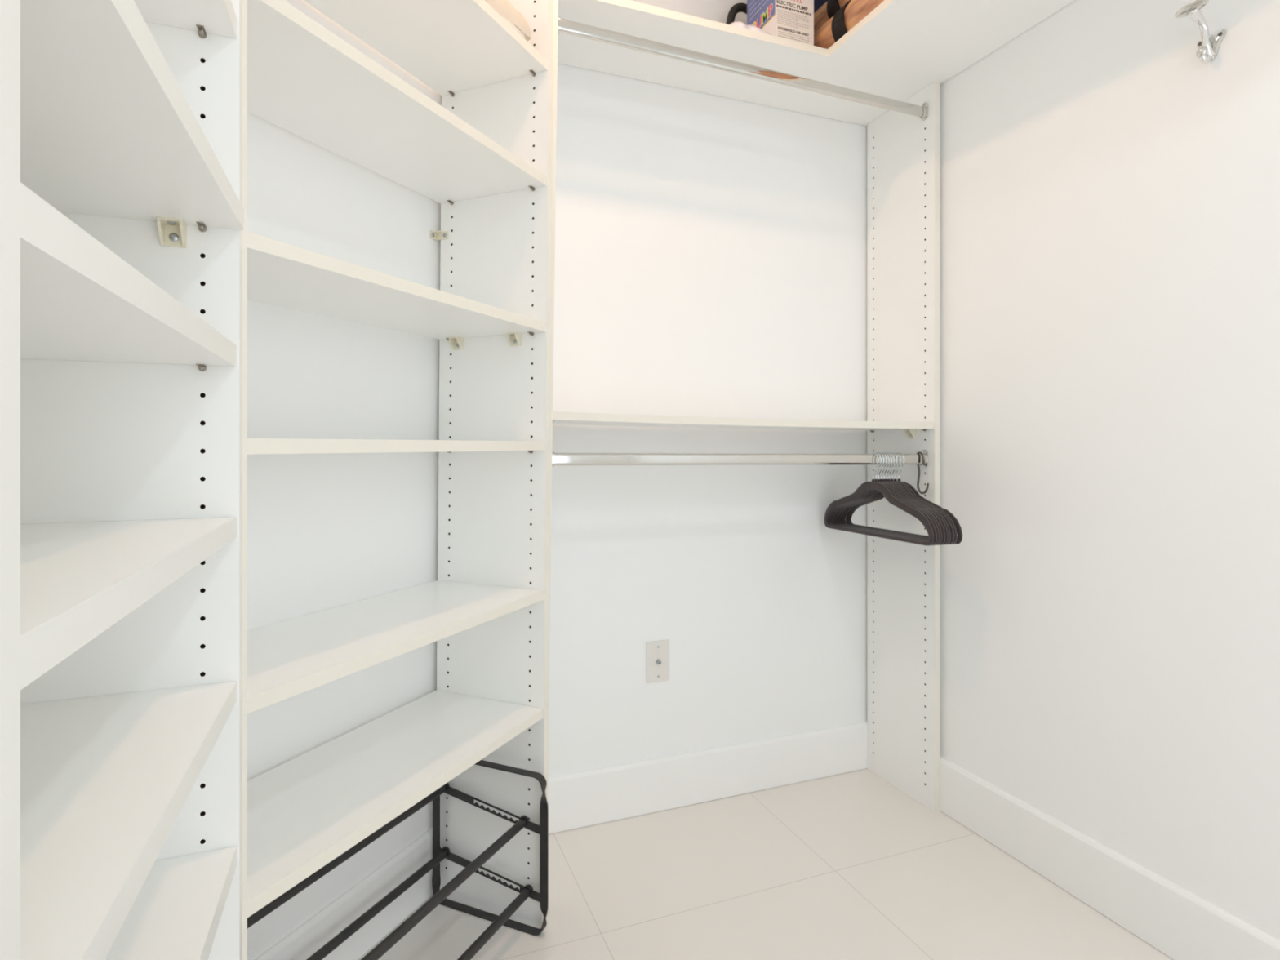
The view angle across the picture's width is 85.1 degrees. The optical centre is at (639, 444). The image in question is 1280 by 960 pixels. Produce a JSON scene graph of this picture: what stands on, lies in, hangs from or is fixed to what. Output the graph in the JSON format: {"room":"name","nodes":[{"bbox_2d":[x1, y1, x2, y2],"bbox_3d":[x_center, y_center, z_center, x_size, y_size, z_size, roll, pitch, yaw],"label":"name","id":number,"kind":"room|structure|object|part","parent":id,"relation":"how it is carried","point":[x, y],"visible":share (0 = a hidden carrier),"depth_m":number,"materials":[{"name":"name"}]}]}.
{"room":"walk-in closet","nodes":[
{"label":"walk-in closet","id":0,"kind":"room"},
{"bbox_2d":[247,0,441,959],"bbox_3d":[-0.659,-0.190,1.357,0.100,2.460,1.035,0,0,24],"label":"wall","id":1,"kind":"structure","parent":0,"point":[326,531],"depth_m":1.37,"materials":[{"name":"paint"}]},
{"bbox_2d":[253,826,432,959],"bbox_3d":[-0.608,0.965,1.334,0.012,0.147,1.035,0,0,24],"label":"baseboard","id":2,"kind":"structure","parent":1,"relation":"attached to","point":[322,926],"depth_m":1.43,"materials":[{"name":"paint"}]},
{"bbox_2d":[548,0,867,777],"bbox_3d":[0.157,-0.190,2.083,1.246,2.460,0.100,0,0,-21],"label":"wall","id":3,"kind":"structure","parent":0,"point":[711,251],"depth_m":2.04,"materials":[{"name":"paint"}]},
{"bbox_2d":[646,640,669,683],"bbox_3d":[0.053,0.616,1.980,0.069,0.115,0.016,0,0,-21],"label":"wall plate","id":4,"kind":"object","parent":3,"relation":"attached to","point":[657,651],"visible":1,"depth_m":1.98,"materials":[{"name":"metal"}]},
{"bbox_2d":[547,720,867,834],"bbox_3d":[0.177,0.965,2.031,1.246,0.147,0.012,0,0,-21],"label":"baseboard","id":5,"kind":"structure","parent":3,"relation":"attached to","point":[580,799],"depth_m":2.03,"materials":[{"name":"paint"}]},
{"bbox_2d":[357,768,1173,959],"bbox_3d":[0.331,1.080,0.630,2.178,0.080,2.934,0,0,-21],"label":"floor","id":6,"kind":"structure","parent":0,"point":[850,865],"depth_m":1.61,"materials":[{"name":"tile"}]},
{"bbox_2d":[0,0,244,959],"bbox_3d":[-0.505,-0.110,0.503,0.305,2.300,0.589,0,0,-21],"label":"shelving unit","id":7,"kind":"object","parent":6,"relation":"on","point":[122,211],"visible":1,"depth_m":0.65,"materials":[{"name":"white laminate"}]},
{"bbox_3d":[-0.403,-0.110,0.237,0.300,2.300,0.019,0,0,-21],"label":"panel","id":8,"kind":"part","parent":7,"relation":"part of","materials":[{"name":"white laminate"}]},
{"bbox_3d":[-0.508,0.287,0.502,0.297,0.024,0.550,0,0,-21],"label":"shelf","id":9,"kind":"part","parent":7,"relation":"part of","materials":[{"name":"white laminate"}]},
{"bbox_3d":[-0.508,0.096,0.502,0.297,0.024,0.550,0,0,-21],"label":"shelf","id":10,"kind":"part","parent":7,"relation":"part of","materials":[{"name":"white laminate"}]},
{"bbox_3d":[-0.508,-0.103,0.502,0.297,0.024,0.550,0,0,-21],"label":"shelf","id":11,"kind":"part","parent":7,"relation":"part of","materials":[{"name":"white laminate"}]},
{"bbox_3d":[-0.504,-0.263,0.503,0.304,0.024,0.550,0,0,-21],"label":"shelf","id":12,"kind":"part","parent":7,"relation":"part of","materials":[{"name":"white laminate"}]},
{"bbox_3d":[-0.508,0.479,0.502,0.297,0.024,0.550,0,0,-21],"label":"shelf","id":13,"kind":"part","parent":7,"relation":"part of","materials":[{"name":"white laminate"}]},
{"bbox_3d":[-0.508,-0.485,0.502,0.297,0.024,0.550,0,0,-21],"label":"shelf","id":14,"kind":"part","parent":7,"relation":"part of","materials":[{"name":"white laminate"}]},
{"bbox_2d":[242,0,553,959],"bbox_3d":[-0.481,-0.110,1.258,0.303,2.300,0.761,0,0,24],"label":"shelving unit","id":15,"kind":"object","parent":6,"relation":"on","point":[485,154],"visible":0.56,"depth_m":1.41,"materials":[{"name":"white laminate"}]},
{"bbox_3d":[-0.625,-0.110,0.916,0.291,2.300,0.019,0,0,24],"label":"panel","id":16,"kind":"part","parent":15,"relation":"part of","materials":[{"name":"white laminate"}]},
{"bbox_3d":[-0.481,0.580,1.245,0.287,0.020,0.698,0,0,24],"label":"shelf","id":17,"kind":"part","parent":15,"relation":"part of","materials":[{"name":"white laminate"}]},
{"bbox_3d":[-0.481,0.326,1.246,0.287,0.020,0.701,0,0,24],"label":"shelf","id":18,"kind":"part","parent":15,"relation":"part of","materials":[{"name":"white laminate"}]},
{"bbox_3d":[-0.480,0.002,1.248,0.287,0.020,0.705,0,0,24],"label":"shelf","id":19,"kind":"part","parent":15,"relation":"part of","materials":[{"name":"white laminate"}]},
{"bbox_3d":[-0.479,-0.256,1.250,0.287,0.020,0.709,0,0,24],"label":"shelf","id":20,"kind":"part","parent":15,"relation":"part of","materials":[{"name":"white laminate"}]},
{"bbox_3d":[-0.478,-0.575,1.252,0.287,0.020,0.713,0,0,24],"label":"shelf","id":21,"kind":"part","parent":15,"relation":"part of","materials":[{"name":"white laminate"}]},
{"bbox_3d":[-0.478,-0.829,1.254,0.287,0.020,0.717,0,0,24],"label":"shelf","id":22,"kind":"part","parent":15,"relation":"part of","materials":[{"name":"white laminate"}]},
{"bbox_3d":[-0.333,-0.110,1.582,0.291,2.300,0.050,0,0,24],"label":"panel","id":23,"kind":"part","parent":15,"relation":"part of","materials":[{"name":"white laminate"}]},
{"bbox_2d":[484,0,530,40],"bbox_3d":[-0.320,-0.889,1.407,0.098,0.099,0.262,0,0,24],"label":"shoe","id":24,"kind":"object","parent":15,"relation":"on","point":[504,8],"visible":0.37,"depth_m":1.43,"materials":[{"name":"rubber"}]},
{"bbox_2d":[247,760,548,959],"bbox_3d":[-0.464,0.871,1.241,0.305,0.337,0.665,0,0,24],"label":"shoe rack","id":25,"kind":"object","parent":6,"relation":"on","point":[439,854],"visible":0.84,"depth_m":1.46,"materials":[{"name":"black metal"}]},
{"bbox_3d":[-0.574,0.778,1.289,0.018,0.017,0.643,0,0,24],"label":"rod","id":26,"kind":"part","parent":25,"relation":"part of","materials":[{"name":"black metal"}]},
{"bbox_3d":[-0.572,0.927,1.288,0.018,0.017,0.643,0,0,24],"label":"rod","id":27,"kind":"part","parent":25,"relation":"part of","materials":[{"name":"black metal"}]},
{"bbox_3d":[-0.380,0.811,1.204,0.018,0.017,0.643,0,0,24],"label":"rod","id":28,"kind":"part","parent":25,"relation":"part of","materials":[{"name":"black metal"}]},
{"bbox_3d":[-0.334,0.871,1.536,0.305,0.337,0.019,0,0,24],"label":"frame","id":29,"kind":"part","parent":25,"relation":"part of","materials":[{"name":"black metal"}]},
{"bbox_3d":[-0.370,0.957,1.199,0.018,0.017,0.643,0,0,24],"label":"rod","id":30,"kind":"part","parent":25,"relation":"part of","materials":[{"name":"black metal"}]},
{"bbox_2d":[548,0,939,812],"bbox_3d":[0.260,0.006,1.904,1.158,2.068,0.286,0,0,-21],"label":"shelving unit","id":31,"kind":"object","parent":6,"relation":"on","point":[904,148],"visible":0.52,"depth_m":2.07,"materials":[{"name":"white laminate"}]},
{"bbox_3d":[-0.258,0.006,1.702,0.046,2.068,0.286,0,0,-21],"label":"panel","id":32,"kind":"part","parent":31,"relation":"part of","materials":[{"name":"white laminate"}]},
{"bbox_2d":[551,448,928,466],"bbox_3d":[0.305,0.035,1.807,1.107,0.059,0.025,0,0,-21],"label":"clothes rod","id":33,"kind":"object","parent":31,"relation":"attached to","point":[557,459],"visible":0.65,"depth_m":1.77,"materials":[{"name":"silver metal"}]},
{"bbox_2d":[551,451,555,466],"bbox_3d":[-0.205,0.030,1.609,0.013,0.051,0.025,0,0,-21],"label":"socket","id":34,"kind":"object","parent":33,"relation":"attached to","point":[553,452],"depth_m":1.60,"materials":[{"name":"metal"}]},
{"bbox_2d":[823,452,933,545],"bbox_3d":[0.649,0.137,1.941,0.008,0.234,0.444,0,0,-21],"label":"clothes hanger","id":35,"kind":"object","parent":33,"relation":"hanging from","point":[873,485],"visible":0.94,"depth_m":1.91,"materials":[{"name":"brown fabric"}]},
{"bbox_2d":[827,452,937,545],"bbox_3d":[0.658,0.137,1.945,0.008,0.234,0.444,0,0,-21],"label":"clothes hanger","id":36,"kind":"object","parent":33,"relation":"hanging from","point":[930,520],"visible":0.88,"depth_m":1.89,"materials":[{"name":"brown fabric"}]},
{"bbox_2d":[830,452,940,545],"bbox_3d":[0.667,0.137,1.948,0.008,0.234,0.444,0,0,-21],"label":"clothes hanger","id":37,"kind":"object","parent":33,"relation":"hanging from","point":[878,479],"visible":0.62,"depth_m":1.90,"materials":[{"name":"black plastic"}]},
{"bbox_2d":[832,452,942,545],"bbox_3d":[0.675,0.137,1.952,0.008,0.234,0.444,0,0,-21],"label":"clothes hanger","id":38,"kind":"object","parent":33,"relation":"hanging from","point":[881,479],"visible":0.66,"depth_m":1.91,"materials":[{"name":"brown fabric"}]},
{"bbox_2d":[835,452,945,545],"bbox_3d":[0.684,0.137,1.955,0.008,0.234,0.444,0,0,-21],"label":"clothes hanger","id":39,"kind":"object","parent":33,"relation":"hanging from","point":[883,479],"visible":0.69,"depth_m":1.90,"materials":[{"name":"brown fabric"}]},
{"bbox_2d":[837,452,948,544],"bbox_3d":[0.692,0.138,1.958,0.008,0.234,0.444,0,0,-21],"label":"clothes hanger","id":40,"kind":"object","parent":33,"relation":"hanging from","point":[886,479],"visible":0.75,"depth_m":1.90,"materials":[{"name":"brown fabric"}]},
{"bbox_2d":[840,452,951,544],"bbox_3d":[0.700,0.138,1.961,0.008,0.234,0.444,0,0,-21],"label":"clothes hanger","id":41,"kind":"object","parent":33,"relation":"hanging from","point":[892,465],"visible":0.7,"depth_m":1.93,"materials":[{"name":"brown fabric"}]},
{"bbox_2d":[842,452,954,544],"bbox_3d":[0.710,0.138,1.965,0.008,0.234,0.444,0,0,-21],"label":"clothes hanger","id":42,"kind":"object","parent":33,"relation":"hanging from","point":[944,515],"visible":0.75,"depth_m":1.90,"materials":[{"name":"brown fabric"}]},
{"bbox_2d":[844,452,957,544],"bbox_3d":[0.721,0.138,1.969,0.008,0.234,0.444,0,0,-21],"label":"clothes hanger","id":43,"kind":"object","parent":33,"relation":"hanging from","point":[846,519],"visible":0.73,"depth_m":1.94,"materials":[{"name":"brown fabric"}]},
{"bbox_2d":[848,452,962,543],"bbox_3d":[0.733,0.138,1.974,0.008,0.234,0.444,0,0,-22],"label":"clothes hanger","id":44,"kind":"object","parent":33,"relation":"hanging from","point":[958,528],"visible":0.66,"depth_m":1.89,"materials":[{"name":"black plastic"}]},
{"bbox_2d":[916,451,928,493],"bbox_3d":[0.806,0.080,1.995,0.013,0.122,0.045,0,0,-21],"label":"metal hook","id":45,"kind":"object","parent":33,"relation":"hanging from","point":[918,452],"visible":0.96,"depth_m":2.00,"materials":[{"name":"silver metal"}]},
{"bbox_2d":[920,448,928,466],"bbox_3d":[0.814,0.038,2.006,0.013,0.051,0.025,0,0,-21],"label":"socket","id":46,"kind":"object","parent":33,"relation":"attached to","point":[925,452],"depth_m":2.00,"materials":[{"name":"metal"}]},
{"bbox_2d":[557,16,928,120],"bbox_3d":[0.311,-0.967,1.810,1.093,0.067,0.025,0,0,-21],"label":"clothes rod","id":47,"kind":"object","parent":31,"relation":"attached to","point":[565,26],"visible":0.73,"depth_m":1.77,"materials":[{"name":"silver metal"}]},
{"bbox_2d":[557,16,560,33],"bbox_3d":[-0.192,-0.975,1.613,0.013,0.051,0.025,0,0,-21],"label":"socket","id":48,"kind":"object","parent":47,"relation":"attached to","point":[559,18],"depth_m":1.61,"materials":[{"name":"metal"}]},
{"bbox_2d":[919,102,928,120],"bbox_3d":[0.814,-0.959,2.006,0.013,0.051,0.025,0,0,-21],"label":"socket","id":49,"kind":"object","parent":47,"relation":"attached to","point":[923,109],"depth_m":2.00,"materials":[{"name":"metal"}]},
{"bbox_2d":[552,411,933,431],"bbox_3d":[0.266,-0.060,1.907,1.105,0.030,0.284,0,0,-21],"label":"shelf","id":50,"kind":"object","parent":31,"relation":"attached to","point":[917,421],"depth_m":1.81,"materials":[{"name":"white laminate"}]},
{"bbox_2d":[557,0,1075,126],"bbox_3d":[0.502,-1.038,1.340,1.139,0.019,1.532,0,0,-21],"label":"shelf","id":51,"kind":"object","parent":31,"relation":"on","point":[899,49],"visible":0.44,"depth_m":1.81,"materials":[{"name":"white laminate"}]},
{"bbox_2d":[725,2,746,24],"bbox_3d":[0.310,-1.165,2.035,0.143,0.216,0.054,0,0,-21],"label":"hose","id":52,"kind":"object","parent":51,"relation":"on","point":[738,7],"visible":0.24,"depth_m":2.00,"materials":[{"name":"black plastic"}]},
{"bbox_2d":[729,21,770,35],"bbox_3d":[0.271,-1.069,1.832,0.144,0.042,0.110,0,0,-21],"label":"plastic bag","id":53,"kind":"object","parent":51,"relation":"on","point":[739,24],"visible":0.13,"depth_m":1.79,"materials":[{"name":"white plastic"}]},
{"bbox_2d":[746,0,813,45],"bbox_3d":[0.382,-1.165,1.912,0.121,0.235,0.146,0,0,-21],"label":"cardboard box","id":54,"kind":"object","parent":51,"relation":"on","point":[791,20],"visible":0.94,"depth_m":1.85,"materials":[{"name":"white cardboard"}]},
{"bbox_2d":[750,0,774,35],"bbox_3d":[0.326,-1.137,1.890,0.001,0.178,0.145,0,0,-21],"label":"print","id":55,"kind":"object","parent":54,"relation":"attached to","point":[762,11],"depth_m":1.87},
{"bbox_2d":[776,0,811,43],"bbox_3d":[0.409,-1.165,1.845,0.113,0.210,0.001,0,0,-21],"label":"print","id":56,"kind":"object","parent":54,"relation":"attached to","point":[793,17],"depth_m":1.84},
{"bbox_2d":[813,0,827,13],"bbox_3d":[0.530,-1.248,2.129,0.265,0.400,0.074,0,0,-21],"label":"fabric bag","id":57,"kind":"object","parent":51,"relation":"on","point":[817,3],"visible":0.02,"depth_m":2.09,"materials":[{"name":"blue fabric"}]},
{"bbox_2d":[813,0,884,48],"bbox_3d":[0.620,-1.109,1.729,0.124,0.121,0.652,0,0,-21],"label":"bundle","id":58,"kind":"object","parent":51,"relation":"on","point":[853,11],"visible":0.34,"depth_m":1.81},
{"bbox_2d":[813,0,849,32],"bbox_3d":[0.642,-1.219,1.775,0.104,0.102,0.642,0,0,-21],"label":"bundle","id":59,"kind":"object","parent":58,"relation":"on","point":[826,11],"visible":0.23,"depth_m":1.96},
{"bbox_3d":[0.791,0.006,2.111,0.019,2.068,0.286,0,0,-21],"label":"panel","id":60,"kind":"part","parent":31,"relation":"part of","materials":[{"name":"white laminate"}]},
{"bbox_2d":[939,0,1279,941],"bbox_3d":[1.299,-0.190,1.008,0.100,2.460,2.734,0,0,-21],"label":"wall","id":61,"kind":"structure","parent":0,"point":[1109,193],"depth_m":1.52,"materials":[{"name":"paint"}]},
{"bbox_2d":[939,755,1279,959],"bbox_3d":[1.249,0.965,0.982,0.012,0.147,2.722,0,0,-21],"label":"baseboard","id":62,"kind":"structure","parent":61,"relation":"attached to","point":[1173,920],"depth_m":1.54,"materials":[{"name":"paint"}]},
{"bbox_2d":[1174,0,1226,63],"bbox_3d":[1.076,-0.788,1.341,0.072,0.103,0.058,0,0,-21],"label":"coat hook","id":63,"kind":"object","parent":61,"relation":"attached to","point":[1208,46],"visible":1,"depth_m":1.34,"materials":[{"name":"silver metal"}]},
{"bbox_3d":[1.080,-0.794,1.342,0.064,0.090,0.020,0,0,-21],"label":"arm","id":64,"kind":"part","parent":63,"relation":"part of","materials":[{"name":"silver metal"}]},
{"bbox_3d":[1.107,-0.769,1.353,0.006,0.050,0.049,0,0,-21],"label":"plate","id":65,"kind":"part","parent":63,"relation":"part of","materials":[{"name":"silver metal"}]}
]}

